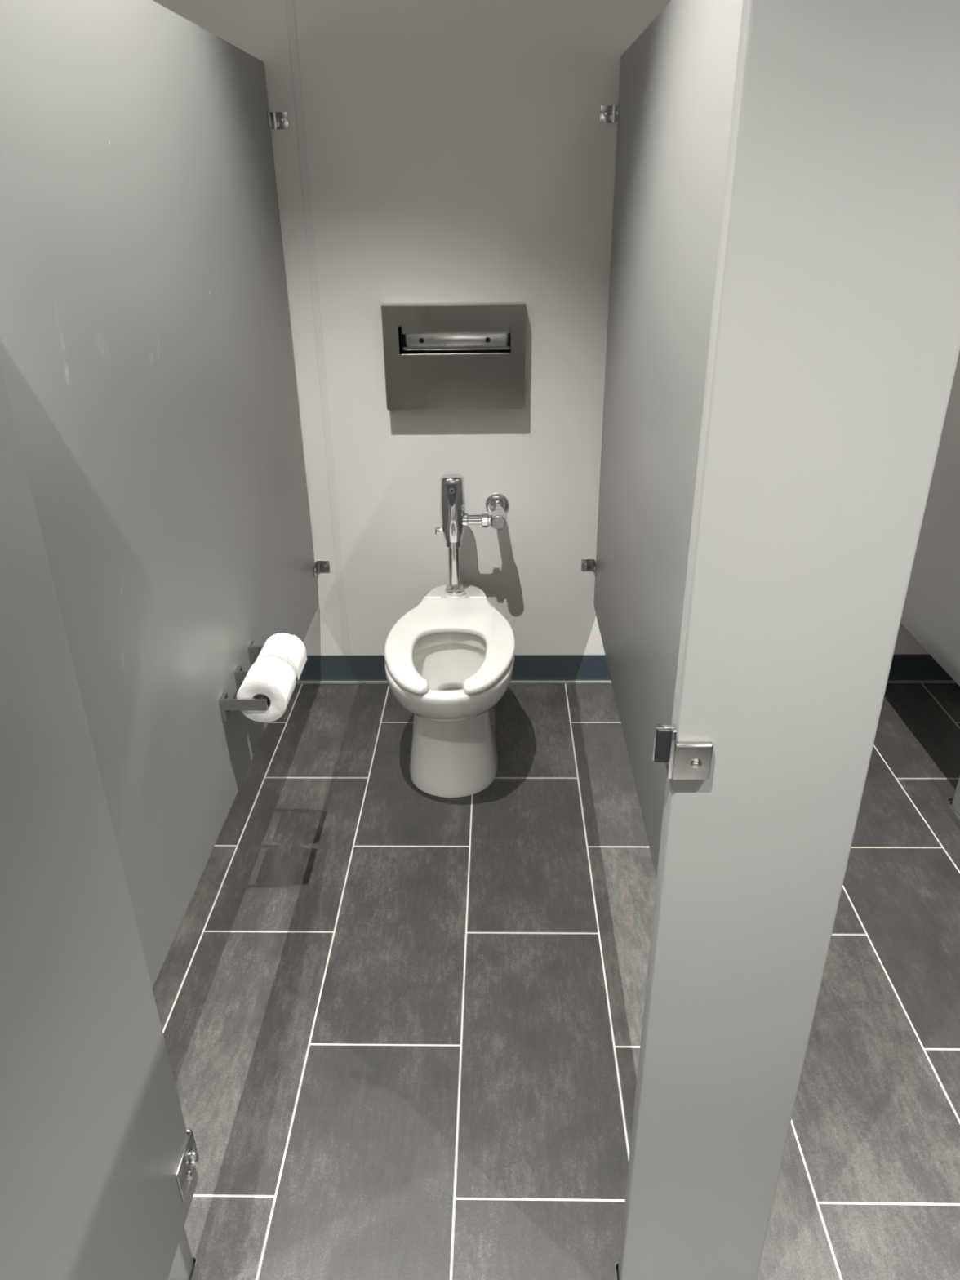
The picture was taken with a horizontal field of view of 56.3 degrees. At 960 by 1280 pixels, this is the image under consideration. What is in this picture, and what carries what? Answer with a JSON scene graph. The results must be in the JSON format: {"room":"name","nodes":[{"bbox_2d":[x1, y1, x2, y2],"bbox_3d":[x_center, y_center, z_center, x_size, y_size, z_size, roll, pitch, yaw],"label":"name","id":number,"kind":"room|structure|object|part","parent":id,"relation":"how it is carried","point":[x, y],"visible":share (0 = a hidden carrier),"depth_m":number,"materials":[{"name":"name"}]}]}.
{"room":"public restroom","nodes":[
{"label":"public restroom","id":0,"kind":"room"},
{"bbox_2d":[152,0,929,655],"bbox_3d":[-0.602,-1.245,2.497,5.250,3.160,0.100,0,27,1],"label":"wall","id":1,"kind":"structure","parent":0,"point":[459,151],"depth_m":2.52,"materials":[{"name":"white paint"}]},
{"bbox_2d":[0,0,319,988],"bbox_3d":[-0.575,-0.373,1.791,0.025,1.530,1.902,0,27,1],"label":"wall","id":2,"kind":"structure","parent":1,"relation":"attached to","point":[147,362],"depth_m":1.56,"materials":[{"name":"grey laminate"}]},
{"bbox_2d":[218,641,269,720],"bbox_3d":[-0.504,0.086,2.050,0.104,0.062,0.279,0,27,1],"label":"paper holder","id":3,"kind":"object","parent":2,"relation":"attached to","point":[260,701],"visible":0.45,"depth_m":1.93,"materials":[{"name":"silver metal"}]},
{"bbox_3d":[-0.500,0.083,2.035,0.092,0.027,0.006,0,27,1],"label":"arm","id":4,"kind":"part","parent":3,"relation":"part of","materials":[{"name":"silver metal"}]},
{"bbox_3d":[-0.502,0.138,1.924,0.092,0.027,0.006,0,27,1],"label":"arm","id":5,"kind":"part","parent":3,"relation":"part of","materials":[{"name":"silver metal"}]},
{"bbox_3d":[-0.497,0.028,2.146,0.092,0.027,0.006,0,27,1],"label":"arm","id":6,"kind":"part","parent":3,"relation":"part of","materials":[{"name":"silver metal"}]},
{"bbox_2d":[236,657,296,722],"bbox_3d":[-0.469,0.108,1.975,0.108,0.108,0.108,0,27,1],"label":"toilet paper roll","id":7,"kind":"object","parent":3,"relation":"on","point":[273,677],"visible":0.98,"depth_m":1.94,"materials":[{"name":"white paper"}]},
{"bbox_2d":[255,632,306,680],"bbox_3d":[-0.466,0.051,2.091,0.101,0.100,0.109,0,27,1],"label":"toilet paper roll","id":8,"kind":"object","parent":3,"relation":"on","point":[286,647],"visible":0.55,"depth_m":2.06,"materials":[{"name":"white paper"}]},
{"bbox_2d":[266,111,288,128],"bbox_3d":[-0.539,-1.368,2.361,0.029,0.039,0.065,22,35,38],"label":"wall bracket","id":9,"kind":"object","parent":2,"relation":"attached to","point":[276,120],"visible":1,"depth_m":2.37,"materials":[{"name":"silver metal"}]},
{"bbox_2d":[312,560,329,577],"bbox_3d":[-0.524,-0.235,2.926,0.029,0.039,0.065,22,35,38],"label":"wall bracket","id":10,"kind":"object","parent":2,"relation":"attached to","point":[318,566],"visible":1,"depth_m":2.93,"materials":[{"name":"silver metal"}]},
{"bbox_2d":[284,0,350,655],"bbox_3d":[-0.472,-1.063,2.528,0.021,2.496,0.002,0,27,1],"label":"trim","id":11,"kind":"structure","parent":1,"relation":"attached to","point":[290,8],"depth_m":2.57,"materials":[{"name":"grey"}]},
{"bbox_2d":[381,302,525,409],"bbox_3d":[-0.073,-0.824,2.610,0.407,0.291,0.055,0,27,1],"label":"dispenser","id":12,"kind":"object","parent":1,"relation":"attached to","point":[437,356],"visible":1,"depth_m":2.60,"materials":[{"name":"silver metal"}]},
{"bbox_3d":[-0.072,-0.834,2.633,0.403,0.285,0.003,0,27,1],"label":"plate","id":13,"kind":"part","parent":12,"relation":"part of","materials":[{"name":"silver metal"}]},
{"bbox_2d":[296,654,953,680],"bbox_3d":[-0.585,0.100,3.107,5.050,0.100,0.011,0,27,1],"label":"baseboard","id":14,"kind":"structure","parent":1,"relation":"attached to","point":[526,667],"depth_m":3.09,"materials":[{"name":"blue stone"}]},
{"bbox_2d":[295,680,956,684],"bbox_3d":[-0.585,0.146,3.126,5.050,0.008,0.018,0,27,1],"label":"trim","id":15,"kind":"structure","parent":1,"relation":"attached to","point":[888,681],"depth_m":3.10,"materials":[{"name":"grey"}]},
{"bbox_2d":[593,0,742,876],"bbox_3d":[0.361,-0.375,1.771,0.025,1.530,1.902,0,27,1],"label":"wall","id":16,"kind":"structure","parent":1,"relation":"attached to","point":[677,77],"depth_m":1.76,"materials":[{"name":"grey laminate"}]},
{"bbox_2d":[581,559,596,575],"bbox_3d":[0.361,-0.239,2.906,0.029,0.039,0.065,-22,33,-36],"label":"wall bracket","id":17,"kind":"object","parent":16,"relation":"attached to","point":[586,564],"visible":1,"depth_m":2.92,"materials":[{"name":"silver metal"}]},
{"bbox_2d":[600,104,619,123],"bbox_3d":[0.347,-1.372,2.340,0.029,0.039,0.065,-22,33,-36],"label":"wall bracket","id":18,"kind":"object","parent":16,"relation":"attached to","point":[608,114],"visible":1,"depth_m":2.35,"materials":[{"name":"silver metal"}]},
{"bbox_2d":[900,351,959,686],"bbox_3d":[1.307,-0.377,1.750,0.025,1.530,1.902,0,27,1],"label":"wall","id":19,"kind":"structure","parent":1,"relation":"attached to","point":[931,613],"depth_m":2.54,"materials":[{"name":"grey laminate"}]},
{"bbox_2d":[151,683,959,1279],"bbox_3d":[-0.631,1.279,0.925,5.050,0.050,4.969,0,27,1],"label":"floor","id":20,"kind":"structure","parent":0,"point":[401,1023],"depth_m":1.86,"materials":[{"name":"tile"}]},
{"bbox_2d":[167,1226,201,1279],"bbox_3d":[-0.555,0.194,0.992,0.213,1.830,0.039,0,27,1],"label":"pilaster","id":21,"kind":"object","parent":20,"relation":"on","point":[185,1266],"visible":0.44,"depth_m":1.36,"materials":[{"name":"grey laminate"}]},
{"bbox_2d":[0,364,199,1279],"bbox_3d":[-0.405,0.206,0.628,0.039,1.490,0.615,0,27,1],"label":"door","id":22,"kind":"structure","parent":21,"relation":"attached to","point":[99,1157],"depth_m":0.85,"materials":[{"name":"grey laminate"}]},
{"bbox_2d":[384,584,515,797],"bbox_3d":[-0.079,0.144,2.668,0.364,0.409,0.736,0,27,1],"label":"toilet","id":23,"kind":"object","parent":20,"relation":"on","point":[450,660],"visible":0.98,"depth_m":2.52,"materials":[{"name":"white ceramic"}]},
{"bbox_3d":[-0.082,0.004,2.515,0.364,0.020,0.568,0,27,1],"label":"seat","id":24,"kind":"part","parent":23,"relation":"part of","materials":[{"name":"white plastic"}]},
{"bbox_2d":[435,474,508,596],"bbox_3d":[-0.023,-0.338,2.785,0.225,0.376,0.172,0,27,1],"label":"valve","id":25,"kind":"object","parent":23,"relation":"on","point":[454,517],"visible":1,"depth_m":2.70,"materials":[{"name":"silver metal"}]},
{"bbox_3d":[-0.001,-0.366,2.718,0.112,0.043,0.043,0,27,1],"label":"supply arm","id":26,"kind":"part","parent":25,"relation":"part of","materials":[{"name":"silver metal"}]},
{"bbox_2d":[613,0,959,1279],"bbox_3d":[0.302,0.192,0.974,0.212,1.830,0.039,0,27,1],"label":"pilaster","id":27,"kind":"object","parent":20,"relation":"on","point":[834,345],"visible":1,"depth_m":0.82,"materials":[{"name":"grey metal"}]},
{"bbox_2d":[652,724,713,779],"bbox_3d":[0.207,0.108,0.926,0.060,0.067,0.046,0,27,1],"label":"door latch","id":28,"kind":"object","parent":27,"relation":"attached to","point":[683,760],"depth_m":0.91,"materials":[{"name":"silver metal"}]},
{"bbox_3d":[0.188,0.106,0.927,0.023,0.064,0.044,0,27,1],"label":"stop arm","id":29,"kind":"part","parent":28,"relation":"part of","materials":[{"name":"silver metal"}]},
{"bbox_3d":[0.217,0.124,0.920,0.039,0.043,0.009,0,27,1],"label":"plate","id":30,"kind":"part","parent":28,"relation":"part of","materials":[{"name":"silver metal"}]},
{"bbox_2d":[944,776,959,829],"bbox_3d":[1.303,0.350,2.344,0.071,0.299,0.094,0,27,1],"label":"panel foot","id":31,"kind":"object","parent":20,"relation":"on","point":[952,807],"visible":1,"depth_m":2.40,"materials":[{"name":"silver metal"}]},
{"bbox_3d":[1.303,0.348,2.343,0.055,0.296,0.070,0,27,1],"label":"post","id":32,"kind":"part","parent":31,"relation":"part of","materials":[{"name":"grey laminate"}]}
]}

